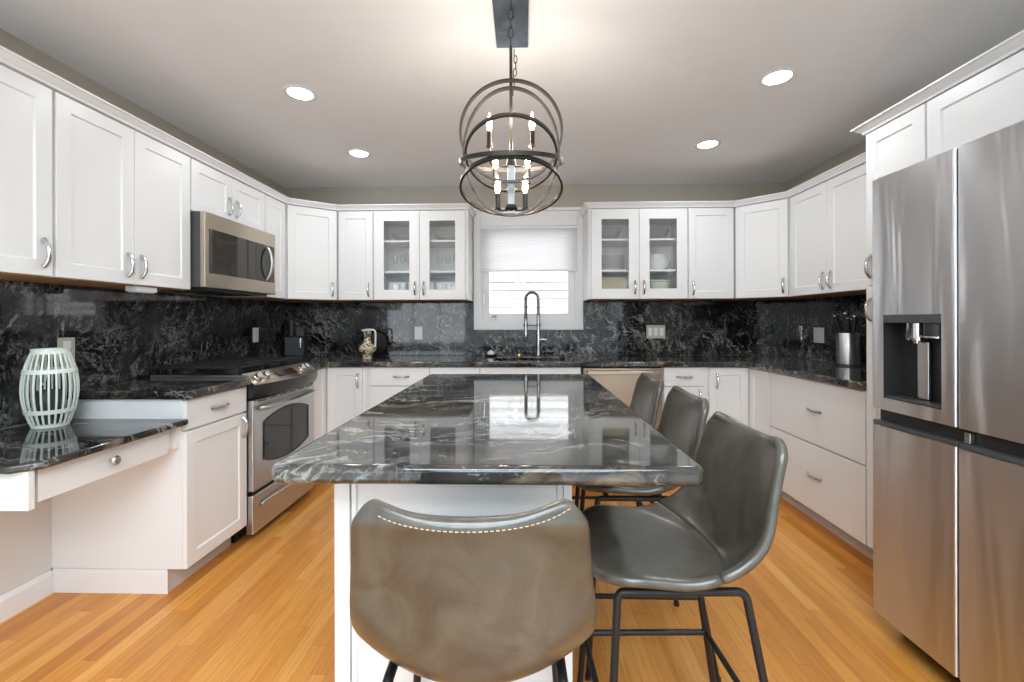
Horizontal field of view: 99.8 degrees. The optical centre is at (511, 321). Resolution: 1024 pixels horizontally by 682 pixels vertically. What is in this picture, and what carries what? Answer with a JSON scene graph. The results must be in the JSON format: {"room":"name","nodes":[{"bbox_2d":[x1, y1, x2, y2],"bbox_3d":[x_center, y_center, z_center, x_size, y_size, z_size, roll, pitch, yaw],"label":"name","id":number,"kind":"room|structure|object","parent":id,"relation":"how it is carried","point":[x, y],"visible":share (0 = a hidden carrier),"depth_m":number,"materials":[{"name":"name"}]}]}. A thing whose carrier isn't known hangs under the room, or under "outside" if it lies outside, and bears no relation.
{"room":"kitchen","nodes":[
{"label":"kitchen","id":0,"kind":"room"},
{"bbox_2d":[0,29,285,571],"bbox_3d":[-2.164,0.011,2.467,0.140,2.440,2.920,0,0,1],"label":"wall","id":1,"kind":"structure","parent":0,"point":[10,42],"depth_m":2.31,"materials":[{"name":"beige paint"}]},
{"bbox_2d":[0,422,51,594],"bbox_3d":[-2.110,0.782,1.507,0.014,0.681,0.904,0,0,1],"label":"wall","id":2,"kind":"structure","parent":1,"relation":"attached to","point":[25,536],"depth_m":1.85,"materials":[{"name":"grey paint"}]},
{"bbox_2d":[0,569,52,622],"bbox_3d":[-2.103,1.175,1.504,0.026,0.110,0.899,0,0,1],"label":"baseboard","id":3,"kind":"structure","parent":1,"relation":"attached to","point":[21,597],"depth_m":1.85,"materials":[{"name":"white paint"}]},
{"bbox_2d":[0,65,52,277],"bbox_3d":[-1.941,-0.541,1.468,0.341,0.742,0.454,0,0,1],"label":"upper cabinet","id":4,"kind":"object","parent":1,"relation":"attached to","point":[26,208],"visible":1,"depth_m":1.60,"materials":[{"name":"white paint"}]},
{"bbox_2d":[0,427,179,510],"bbox_3d":[-1.786,0.528,1.646,0.624,0.122,0.608,0,0,1],"label":"drawer","id":5,"kind":"object","parent":1,"relation":"attached to","point":[18,491],"visible":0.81,"depth_m":1.49,"materials":[{"name":"white paint"}]},
{"bbox_2d":[0,419,187,473],"bbox_3d":[-1.777,0.453,1.629,0.633,0.027,0.642,0,0,1],"label":"countertop","id":6,"kind":"structure","parent":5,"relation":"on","point":[23,448],"depth_m":1.61,"materials":[{"name":"black stone"}]},
{"bbox_2d":[19,348,79,428],"bbox_3d":[-1.943,0.278,1.816,0.174,0.325,0.174,0,0,1],"label":"lantern","id":7,"kind":"object","parent":6,"relation":"on","point":[31,368],"visible":0.93,"depth_m":1.79,"materials":[{"name":"green paint"}]},
{"bbox_2d":[36,389,64,424],"bbox_3d":[-1.943,0.358,1.816,0.084,0.135,0.084,0,0,1],"label":"candle jar","id":8,"kind":"object","parent":7,"relation":"in","point":[52,391],"visible":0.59,"depth_m":1.79,"materials":[{"name":"clear glass"}]},
{"bbox_2d":[0,90,189,290],"bbox_3d":[-1.926,-0.541,2.046,0.341,0.742,0.693,0,0,1],"label":"upper cabinet","id":9,"kind":"object","parent":1,"relation":"attached to","point":[121,196],"visible":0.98,"depth_m":1.95,"materials":[{"name":"white paint"}]},
{"bbox_2d":[125,286,156,293],"bbox_3d":[-1.838,-0.155,2.141,0.060,0.030,0.115,0,0,1],"label":"light","id":10,"kind":"object","parent":9,"relation":"attached to","point":[133,289],"visible":1,"depth_m":2.11,"materials":[{"name":"white paint"}]},
{"bbox_2d":[0,280,286,428],"bbox_3d":[-2.083,0.136,2.464,0.020,0.607,2.879,0,0,1],"label":"backsplash","id":11,"kind":"structure","parent":1,"relation":"attached to","point":[118,334],"depth_m":2.29,"materials":[{"name":"black stone"}]},
{"bbox_2d":[57,337,74,362],"bbox_3d":[-2.080,0.135,2.015,0.008,0.118,0.075,0,0,1],"label":"wall outlet","id":12,"kind":"object","parent":11,"relation":"attached to","point":[69,342],"visible":0.48,"depth_m":2.02,"materials":[{"name":"beige plastic"}]},
{"bbox_2d":[63,341,70,347],"bbox_3d":[-2.077,0.109,2.014,0.002,0.034,0.034,0,0,1],"label":"socket","id":13,"kind":"object","parent":12,"relation":"attached to","point":[66,344],"depth_m":2.01,"materials":[{"name":"white plastic"}]},
{"bbox_2d":[253,328,258,341],"bbox_3d":[-2.043,0.110,3.442,0.008,0.116,0.072,0,0,1],"label":"wall outlet","id":14,"kind":"object","parent":11,"relation":"attached to","point":[255,330],"visible":1,"depth_m":3.44,"materials":[{"name":"white plastic"}]},
{"bbox_2d":[190,158,264,231],"bbox_3d":[-1.909,-0.762,2.737,0.341,0.300,0.685,0,0,1],"label":"upper cabinet","id":15,"kind":"object","parent":1,"relation":"attached to","point":[212,191],"visible":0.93,"depth_m":2.67,"materials":[{"name":"white paint"}]},
{"bbox_2d":[164,211,274,295],"bbox_3d":[-1.853,-0.393,2.735,0.426,0.434,0.680,0,0,1],"label":"microwave","id":16,"kind":"object","parent":15,"relation":"attached to","point":[228,257],"visible":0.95,"depth_m":2.60,"materials":[{"name":"grey metal"}]},
{"bbox_2d":[223,195,284,298],"bbox_3d":[-1.911,-0.541,3.213,0.310,0.742,0.261,0,0,1],"label":"upper cabinet","id":17,"kind":"object","parent":1,"relation":"attached to","point":[274,209],"visible":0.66,"depth_m":3.24,"materials":[{"name":"white paint"}]},
{"bbox_2d":[0,484,958,681],"bbox_3d":[-0.698,1.267,-0.047,8.000,0.080,8.070,0,0,1],"label":"floor","id":18,"kind":"structure","parent":0,"point":[262,609],"depth_m":1.74,"materials":[{"name":"brown wood"}]},
{"bbox_2d":[51,386,248,593],"bbox_3d":[-1.764,0.791,2.163,0.668,0.876,0.432,0,0,1],"label":"base cabinet","id":19,"kind":"object","parent":18,"relation":"on","point":[147,527],"visible":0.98,"depth_m":1.95,"materials":[{"name":"white paint"}]},
{"bbox_2d":[66,378,250,399],"bbox_3d":[-1.758,0.333,2.154,0.643,0.040,0.450,0,0,1],"label":"countertop","id":20,"kind":"structure","parent":19,"relation":"on","point":[136,388],"depth_m":2.03,"materials":[{"name":"black stone"}]},
{"bbox_2d":[137,357,317,542],"bbox_3d":[-1.705,0.742,2.741,0.712,0.974,0.738,0,0,1],"label":"gas range","id":21,"kind":"object","parent":18,"relation":"on","point":[279,396],"visible":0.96,"depth_m":2.56,"materials":[{"name":"silver metal"}]},
{"bbox_2d":[137,363,297,377],"bbox_3d":[-1.786,0.306,2.744,0.552,0.012,0.736,0,0,1],"label":"cooktop","id":22,"kind":"object","parent":21,"relation":"in","point":[181,373],"depth_m":2.48,"materials":[{"name":"black glass"}]},
{"bbox_2d":[312,367,367,440],"bbox_3d":[-1.588,0.791,3.510,0.951,0.876,0.803,0,0,1],"label":"base cabinet","id":23,"kind":"object","parent":18,"relation":"on","point":[341,393],"visible":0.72,"depth_m":3.32,"materials":[{"name":"white paint"}]},
{"bbox_2d":[278,356,866,389],"bbox_3d":[0.155,0.327,3.011,4.425,0.040,1.669,0,0,1],"label":"countertop","id":24,"kind":"structure","parent":23,"relation":"on","point":[815,370],"depth_m":3.27,"materials":[{"name":"black stone"}]},
{"bbox_2d":[284,320,307,357],"bbox_3d":[-1.839,0.150,3.676,0.150,0.326,0.165,0,0,-13],"label":"coffee maker","id":25,"kind":"object","parent":24,"relation":"on","point":[295,346],"visible":0.97,"depth_m":3.62,"materials":[{"name":"black plastic"}]},
{"bbox_2d":[358,329,376,357],"bbox_3d":[-1.225,0.187,3.653,0.148,0.248,0.148,0,0,28],"label":"ceramic jug","id":26,"kind":"object","parent":24,"relation":"on","point":[367,348],"visible":0.98,"depth_m":3.62,"materials":[{"name":"multicoloured ceramic"}]},
{"bbox_2d":[362,330,387,355],"bbox_3d":[-1.218,0.193,3.846,0.230,0.226,0.056,0,0,1],"label":"round tray","id":27,"kind":"object","parent":24,"relation":"on","point":[381,339],"visible":0.49,"depth_m":3.85,"materials":[{"name":"black ceramic"}]},
{"bbox_2d":[523,290,548,356],"bbox_3d":[0.210,0.018,3.778,0.224,0.577,0.061,0,0,-4],"label":"kitchen faucet","id":28,"kind":"object","parent":24,"relation":"on","point":[539,339],"visible":1,"depth_m":3.76,"materials":[{"name":"silver metal"}]},
{"bbox_2d":[835,333,861,366],"bbox_3d":[2.282,0.191,2.927,0.143,0.222,0.143,0,0,1],"label":"holder","id":29,"kind":"object","parent":24,"relation":"on","point":[848,345],"visible":0.98,"depth_m":2.87,"materials":[{"name":"silver metal"}]},
{"bbox_2d":[832,315,841,332],"bbox_3d":[2.224,0.027,2.947,0.064,0.145,0.030,0,0,16],"label":"kitchen knife","id":30,"kind":"object","parent":29,"relation":"on","point":[835,317],"visible":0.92,"depth_m":2.94,"materials":[{"name":"black plastic"}]},
{"bbox_2d":[842,313,847,332],"bbox_3d":[2.285,0.020,2.958,0.031,0.154,0.031,0,0,1],"label":"kitchen knife","id":31,"kind":"object","parent":29,"relation":"on","point":[844,314],"visible":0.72,"depth_m":2.95,"materials":[{"name":"black plastic"}]},
{"bbox_2d":[844,317,850,332],"bbox_3d":[2.257,0.035,2.898,0.039,0.125,0.032,0,0,1],"label":"kitchen knife","id":32,"kind":"object","parent":29,"relation":"on","point":[847,319],"visible":0.94,"depth_m":2.89,"materials":[{"name":"black plastic"}]},
{"bbox_2d":[851,316,856,332],"bbox_3d":[2.312,0.030,2.913,0.034,0.135,0.032,0,0,1],"label":"kitchen knife","id":33,"kind":"object","parent":29,"relation":"on","point":[854,318],"visible":0.89,"depth_m":2.91,"materials":[{"name":"black plastic"}]},
{"bbox_2d":[367,367,429,409],"bbox_3d":[-0.866,0.789,3.584,0.486,0.876,0.616,0,0,1],"label":"base cabinet","id":34,"kind":"object","parent":18,"relation":"on","point":[383,382],"visible":0.29,"depth_m":3.31,"materials":[{"name":"white paint"}]},
{"bbox_2d":[334,484,572,681],"bbox_3d":[-0.152,0.787,1.788,0.648,0.877,1.374,0,0,1],"label":"kitchen island","id":35,"kind":"object","parent":18,"relation":"on","point":[355,660],"visible":0.02,"depth_m":1.11,"materials":[{"name":"white paint"}]},
{"bbox_2d":[272,374,703,485],"bbox_3d":[-0.037,0.326,1.704,0.932,0.042,1.604,0,0,1],"label":"island countertop","id":36,"kind":"structure","parent":35,"relation":"on","point":[440,429],"depth_m":1.10,"materials":[{"name":"black stone"}]},
{"bbox_2d":[430,367,479,373],"bbox_3d":[-0.429,0.788,3.573,0.385,0.876,0.617,0,0,1],"label":"base cabinet","id":37,"kind":"object","parent":18,"relation":"on","point":[433,370],"visible":0.09,"depth_m":3.30,"materials":[{"name":"white paint"}]},
{"bbox_2d":[350,499,595,681],"bbox_3d":[-0.063,0.749,0.859,0.414,0.953,0.478,0,0,0],"label":"bar stool","id":38,"kind":"object","parent":18,"relation":"on","point":[497,598],"visible":1,"depth_m":0.66,"materials":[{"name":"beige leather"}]},
{"bbox_2d":[480,367,580,373],"bbox_3d":[0.149,0.786,3.558,0.768,0.876,0.617,0,0,1],"label":"base cabinet","id":39,"kind":"object","parent":18,"relation":"on","point":[483,370],"visible":0.06,"depth_m":3.28,"materials":[{"name":"white paint"}]},
{"bbox_2d":[572,372,663,507],"bbox_3d":[0.494,0.747,2.153,0.478,0.953,0.414,0,0,1],"label":"bar stool","id":40,"kind":"object","parent":18,"relation":"on","point":[645,402],"visible":0.35,"depth_m":2.16,"materials":[{"name":"grey leather"}]},
{"bbox_2d":[581,367,662,428],"bbox_3d":[0.841,0.785,3.513,0.611,0.875,0.612,0,0,1],"label":"dishwasher","id":41,"kind":"object","parent":18,"relation":"on","point":[620,381],"visible":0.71,"depth_m":3.25,"materials":[{"name":"silver metal"}]},
{"bbox_2d":[579,386,720,681],"bbox_3d":[0.481,0.747,1.668,0.478,0.953,0.414,0,0,1],"label":"bar stool","id":42,"kind":"object","parent":18,"relation":"on","point":[684,415],"visible":0.39,"depth_m":1.52,"materials":[{"name":"grey leather"}]},
{"bbox_2d":[577,411,787,681],"bbox_3d":[0.419,0.747,1.146,0.478,0.953,0.414,0,0,0],"label":"bar stool","id":43,"kind":"object","parent":18,"relation":"on","point":[707,536],"visible":0.91,"depth_m":1.11,"materials":[{"name":"grey leather"}]},
{"bbox_2d":[662,367,706,422],"bbox_3d":[1.319,0.783,3.528,0.337,0.876,0.617,0,0,1],"label":"base cabinet","id":44,"kind":"object","parent":18,"relation":"on","point":[693,380],"visible":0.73,"depth_m":3.25,"materials":[{"name":"white paint"}]},
{"bbox_2d":[707,367,783,498],"bbox_3d":[1.942,0.781,3.391,0.914,0.876,0.858,0,0,1],"label":"base cabinet","id":45,"kind":"object","parent":18,"relation":"on","point":[742,394],"visible":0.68,"depth_m":3.24,"materials":[{"name":"white paint"}]},
{"bbox_2d":[770,372,872,558],"bbox_3d":[2.054,0.781,2.542,0.647,0.876,0.831,0,0,1],"label":"base cabinet","id":46,"kind":"object","parent":18,"relation":"on","point":[822,426],"visible":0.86,"depth_m":2.43,"materials":[{"name":"white paint"}]},
{"bbox_2d":[864,103,926,548],"bbox_3d":[2.037,0.148,1.966,0.647,2.142,0.319,0,0,1],"label":"pantry cabinet","id":47,"kind":"object","parent":18,"relation":"on","point":[901,143],"visible":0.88,"depth_m":2.08,"materials":[{"name":"white paint"}]},
{"bbox_2d":[872,120,1023,681],"bbox_3d":[1.859,0.334,1.261,0.910,1.772,0.857,0,0,1],"label":"refrigerator","id":48,"kind":"object","parent":18,"relation":"on","point":[948,226],"visible":1,"depth_m":1.38,"materials":[{"name":"grey metal"}]},
{"bbox_2d":[0,0,1023,187],"bbox_3d":[-0.704,-1.263,-0.027,8.000,0.100,8.110,0,0,1],"label":"ceiling","id":49,"kind":"structure","parent":0,"point":[634,85],"depth_m":2.11,"materials":[{"name":"paint"}]},
{"bbox_2d":[282,84,317,101],"bbox_3d":[-1.124,-1.209,2.292,0.172,0.005,0.172,0,0,1],"label":"recessed light","id":50,"kind":"object","parent":49,"relation":"in","point":[297,92],"visible":1,"depth_m":2.28,"materials":[{"name":"white paint"}]},
{"bbox_2d":[346,148,370,157],"bbox_3d":[-1.103,-1.209,3.110,0.172,0.005,0.172,0,0,1],"label":"recessed light","id":51,"kind":"object","parent":49,"relation":"in","point":[355,152],"visible":1,"depth_m":3.11,"materials":[{"name":"white paint"}]},
{"bbox_2d":[459,0,563,216],"bbox_3d":[-0.004,-0.801,1.603,0.386,0.825,0.562,0,0,1],"label":"chandelier","id":52,"kind":"object","parent":49,"relation":"hanging from","point":[511,17],"visible":1,"depth_m":1.59,"materials":[{"name":"brown metal"}]},
{"bbox_2d":[694,139,720,148],"bbox_3d":[1.346,-1.216,2.968,0.172,0.005,0.172,0,0,1],"label":"recessed light","id":53,"kind":"object","parent":49,"relation":"in","point":[709,143],"visible":1,"depth_m":2.96,"materials":[{"name":"white paint"}]},
{"bbox_2d":[758,67,797,86],"bbox_3d":[1.325,-1.216,2.153,0.172,0.005,0.172,0,0,1],"label":"recessed light","id":54,"kind":"object","parent":49,"relation":"in","point":[779,76],"visible":1,"depth_m":2.14,"materials":[{"name":"white paint"}]},
{"bbox_2d":[286,183,784,355],"bbox_3d":[0.178,0.004,3.937,4.747,2.440,0.140,0,0,1],"label":"wall","id":55,"kind":"structure","parent":0,"point":[572,195],"depth_m":3.86,"materials":[{"name":"beige paint"}]},
{"bbox_2d":[248,204,347,302],"bbox_3d":[-1.752,-0.541,3.631,0.624,0.742,0.569,0,0,1],"label":"upper cabinet","id":56,"kind":"object","parent":55,"relation":"attached to","point":[311,234],"visible":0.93,"depth_m":3.46,"materials":[{"name":"white paint"}]},
{"bbox_2d":[338,211,382,301],"bbox_3d":[-1.288,-0.543,3.699,0.292,0.742,0.341,0,0,1],"label":"upper cabinet","id":57,"kind":"object","parent":55,"relation":"attached to","point":[355,228],"visible":0.92,"depth_m":3.56,"materials":[{"name":"white paint"}]},
{"bbox_2d":[287,302,473,355],"bbox_3d":[-1.199,0.070,3.892,1.714,0.480,0.020,0,0,1],"label":"backsplash","id":58,"kind":"structure","parent":55,"relation":"attached to","point":[334,328],"depth_m":3.88,"materials":[{"name":"black stone"}]},
{"bbox_2d":[415,327,422,339],"bbox_3d":[-0.838,0.107,3.868,0.072,0.116,0.008,0,0,1],"label":"wall outlet","id":59,"kind":"object","parent":58,"relation":"attached to","point":[418,330],"visible":1,"depth_m":3.87,"materials":[{"name":"white plastic"}]},
{"bbox_2d":[374,210,472,301],"bbox_3d":[-0.747,-0.544,3.702,0.781,0.742,0.375,0,0,1],"label":"upper cabinet","id":60,"kind":"object","parent":55,"relation":"attached to","point":[411,259],"visible":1,"depth_m":3.56,"materials":[{"name":"white paint"}]},
{"bbox_2d":[0,45,476,218],"bbox_3d":[-1.451,-0.934,2.800,1.142,0.040,3.038,0,0,33],"label":"crown molding","id":61,"kind":"structure","parent":60,"relation":"attached to","point":[9,59],"depth_m":2.17,"materials":[{"name":"white paint"}]},
{"bbox_2d":[393,284,398,289],"bbox_3d":[-0.984,-0.253,3.647,0.048,0.115,0.048,0,0,1],"label":"cup","id":62,"kind":"object","parent":60,"relation":"on","point":[395,286],"visible":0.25,"depth_m":3.63,"materials":[{"name":"white ceramic"}]},
{"bbox_2d":[384,240,454,247],"bbox_3d":[-0.746,-0.667,3.734,0.745,0.017,0.293,0,0,1],"label":"shelf","id":63,"kind":"object","parent":60,"relation":"attached to","point":[387,243],"depth_m":3.68,"materials":[{"name":"white paint"}]},
{"bbox_2d":[385,270,454,276],"bbox_3d":[-0.746,-0.412,3.734,0.745,0.017,0.293,0,0,1],"label":"shelf","id":64,"kind":"object","parent":60,"relation":"attached to","point":[451,273],"depth_m":3.65,"materials":[{"name":"white paint"}]},
{"bbox_2d":[474,207,582,329],"bbox_3d":[0.143,-0.467,3.895,0.984,1.088,0.145,0,0,1],"label":"window","id":65,"kind":"structure","parent":55,"relation":"in","point":[551,216],"depth_m":3.85,"materials":[{"name":"white paint"}]},
{"bbox_2d":[480,226,577,271],"bbox_3d":[0.151,-0.642,3.839,0.864,0.403,0.032,0,0,1],"label":"cellular shade","id":66,"kind":"object","parent":65,"relation":"attached to","point":[503,248],"visible":1,"depth_m":3.83,"materials":[{"name":"fabric"}]},
{"bbox_2d":[474,330,583,355],"bbox_3d":[0.147,0.192,3.857,0.978,0.228,0.020,0,0,1],"label":"backsplash","id":67,"kind":"structure","parent":55,"relation":"attached to","point":[502,342],"depth_m":3.85,"materials":[{"name":"black stone"}]},
{"bbox_2d":[583,208,686,300],"bbox_3d":[1.026,-0.549,3.656,0.797,0.742,0.375,0,0,1],"label":"upper cabinet","id":68,"kind":"object","parent":55,"relation":"attached to","point":[643,231],"visible":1,"depth_m":3.51,"materials":[{"name":"white paint"}]},
{"bbox_2d":[602,268,624,269],"bbox_3d":[0.843,-0.433,3.669,0.226,0.017,0.226,0,0,1],"label":"dinner plate","id":69,"kind":"object","parent":68,"relation":"on","point":[602,268],"visible":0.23,"depth_m":3.59,"materials":[{"name":"white ceramic"}]},
{"bbox_2d":[602,265,624,267],"bbox_3d":[0.843,-0.456,3.669,0.226,0.017,0.226,0,0,1],"label":"dinner plate","id":70,"kind":"object","parent":69,"relation":"on","point":[603,266],"visible":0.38,"depth_m":3.59,"materials":[{"name":"white ceramic"}]},
{"bbox_2d":[602,262,624,265],"bbox_3d":[0.843,-0.477,3.669,0.226,0.017,0.226,0,0,1],"label":"dinner plate","id":71,"kind":"object","parent":70,"relation":"on","point":[607,263],"visible":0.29,"depth_m":3.59,"materials":[{"name":"white ceramic"}]},
{"bbox_2d":[602,260,624,262],"bbox_3d":[0.843,-0.499,3.669,0.226,0.017,0.226,0,0,1],"label":"dinner plate","id":72,"kind":"object","parent":71,"relation":"on","point":[603,261],"visible":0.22,"depth_m":3.59,"materials":[{"name":"white ceramic"}]},
{"bbox_2d":[602,257,624,259],"bbox_3d":[0.843,-0.521,3.669,0.226,0.017,0.226,0,0,1],"label":"dinner plate","id":73,"kind":"object","parent":72,"relation":"on","point":[604,258],"visible":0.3,"depth_m":3.60,"materials":[{"name":"white ceramic"}]},
{"bbox_2d":[602,254,624,257],"bbox_3d":[0.843,-0.543,3.669,0.226,0.017,0.226,0,0,1],"label":"dinner plate","id":74,"kind":"object","parent":73,"relation":"on","point":[607,255],"visible":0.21,"depth_m":3.59,"materials":[{"name":"white ceramic"}]},
{"bbox_2d":[602,278,625,288],"bbox_3d":[0.834,-0.282,3.685,0.254,0.165,0.156,0,0,1],"label":"box","id":75,"kind":"object","parent":68,"relation":"in","point":[607,283],"visible":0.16,"depth_m":3.61,"materials":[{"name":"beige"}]},
{"bbox_2d":[602,238,675,246],"bbox_3d":[1.027,-0.671,3.688,0.761,0.017,0.293,0,0,1],"label":"shelf","id":76,"kind":"object","parent":68,"relation":"attached to","point":[622,242],"depth_m":3.64,"materials":[{"name":"white paint"}]},
{"bbox_2d":[602,269,675,274],"bbox_3d":[1.028,-0.416,3.688,0.761,0.017,0.293,0,0,1],"label":"shelf","id":77,"kind":"object","parent":68,"relation":"attached to","point":[652,271],"depth_m":3.61,"materials":[{"name":"white paint"}]},
{"bbox_2d":[650,280,670,288],"bbox_3d":[1.224,-0.271,3.659,0.232,0.140,0.232,0,0,1],"label":"bowl","id":78,"kind":"object","parent":68,"relation":"in","point":[654,284],"visible":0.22,"depth_m":3.56,"materials":[{"name":"green ceramic"}]},
{"bbox_2d":[650,260,670,268],"bbox_3d":[1.228,-0.464,3.659,0.230,0.075,0.230,0,0,1],"label":"serving bowl","id":79,"kind":"object","parent":68,"relation":"on","point":[656,264],"visible":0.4,"depth_m":3.58,"materials":[{"name":"white ceramic"}]},
{"bbox_2d":[650,257,667,260],"bbox_3d":[1.228,-0.495,3.659,0.186,0.071,0.186,0,0,1],"label":"serving bowl","id":80,"kind":"object","parent":79,"relation":"in","point":[651,258],"visible":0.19,"depth_m":3.58,"materials":[{"name":"white ceramic"}]},
{"bbox_2d":[650,254,665,257],"bbox_3d":[1.228,-0.527,3.659,0.142,0.067,0.142,0,0,1],"label":"serving bowl","id":81,"kind":"object","parent":80,"relation":"on","point":[651,255],"visible":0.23,"depth_m":3.60,"materials":[{"name":"white ceramic"}]},
{"bbox_2d":[579,152,865,217],"bbox_3d":[1.500,-0.942,3.210,2.206,0.040,0.836,0,0,42],"label":"crown molding","id":82,"kind":"structure","parent":68,"relation":"attached to","point":[859,160],"depth_m":3.43,"materials":[{"name":"white paint"}]},
{"bbox_2d":[583,301,783,354],"bbox_3d":[1.523,0.063,3.822,1.772,0.480,0.020,0,0,1],"label":"backsplash","id":83,"kind":"structure","parent":55,"relation":"attached to","point":[609,327],"depth_m":3.81,"materials":[{"name":"black stone"}]},
{"bbox_2d":[646,325,664,337],"bbox_3d":[1.271,0.093,3.813,0.165,0.118,0.010,0,0,1],"label":"light switch","id":84,"kind":"object","parent":83,"relation":"attached to","point":[652,331],"visible":1,"depth_m":3.81,"materials":[{"name":"beige plastic"}]},
{"bbox_2d":[677,208,733,300],"bbox_3d":[1.613,-0.551,3.624,0.367,0.742,0.341,0,0,1],"label":"upper cabinet","id":85,"kind":"object","parent":55,"relation":"attached to","point":[710,231],"visible":0.96,"depth_m":3.49,"materials":[{"name":"white paint"}]},
{"bbox_2d":[719,198,823,300],"bbox_3d":[2.099,-0.552,3.515,0.601,0.742,0.601,0,0,1],"label":"upper cabinet","id":86,"kind":"object","parent":55,"relation":"attached to","point":[761,230],"visible":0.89,"depth_m":3.35,"materials":[{"name":"white paint"}]},
{"bbox_2d":[785,140,866,366],"bbox_3d":[2.437,-0.002,2.173,0.140,2.440,3.270,0,0,1],"label":"wall","id":87,"kind":"structure","parent":0,"point":[860,148],"depth_m":3.27,"materials":[{"name":"beige paint"}]},
{"bbox_2d":[784,294,866,365],"bbox_3d":[2.377,0.060,2.954,0.020,0.480,1.669,0,0,1],"label":"backsplash","id":88,"kind":"structure","parent":87,"relation":"attached to","point":[800,314],"depth_m":3.33,"materials":[{"name":"black stone"}]},
{"bbox_2d":[814,327,823,342],"bbox_3d":[2.373,0.108,3.338,0.008,0.118,0.115,0,0,1],"label":"wall outlet","id":89,"kind":"object","parent":88,"relation":"attached to","point":[818,332],"visible":1,"depth_m":3.33,"materials":[{"name":"white plastic"}]},
{"bbox_2d":[790,163,869,296],"bbox_3d":[2.193,-0.552,2.676,0.341,0.742,1.059,0,0,1],"label":"upper cabinet","id":90,"kind":"object","parent":87,"relation":"attached to","point":[828,219],"visible":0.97,"depth_m":2.79,"materials":[{"name":"white paint"}]},
{"bbox_2d":[927,50,1023,158],"bbox_3d":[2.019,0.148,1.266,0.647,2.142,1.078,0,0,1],"label":"upper cabinet","id":91,"kind":"object","parent":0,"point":[991,101],"visible":0.57,"depth_m":1.61,"materials":[{"name":"white paint"}]},
{"bbox_2d":[850,30,1023,134],"bbox_3d":[1.865,-0.943,1.452,0.352,0.040,1.440,0,0,1],"label":"crown molding","id":92,"kind":"structure","parent":91,"relation":"attached to","point":[1013,45],"depth_m":1.69,"materials":[{"name":"white paint"}]},
{"label":"outside","id":93,"kind":"structure","parent":0,"visible":0},
{"bbox_3d":[0.005,1.675,0.000,18.000,0.100,22.000,0,0,1],"label":"ground","id":94,"kind":"structure","parent":93,"visible":0},
{"bbox_2d":[490,272,567,312],"bbox_3d":[0.166,-0.334,6.428,7.000,3.917,0.140,0,0,1],"label":"neighbouring house","id":95,"kind":"structure","parent":94,"relation":"on","point":[508,290],"depth_m":6.39,"materials":[{"name":"white"}]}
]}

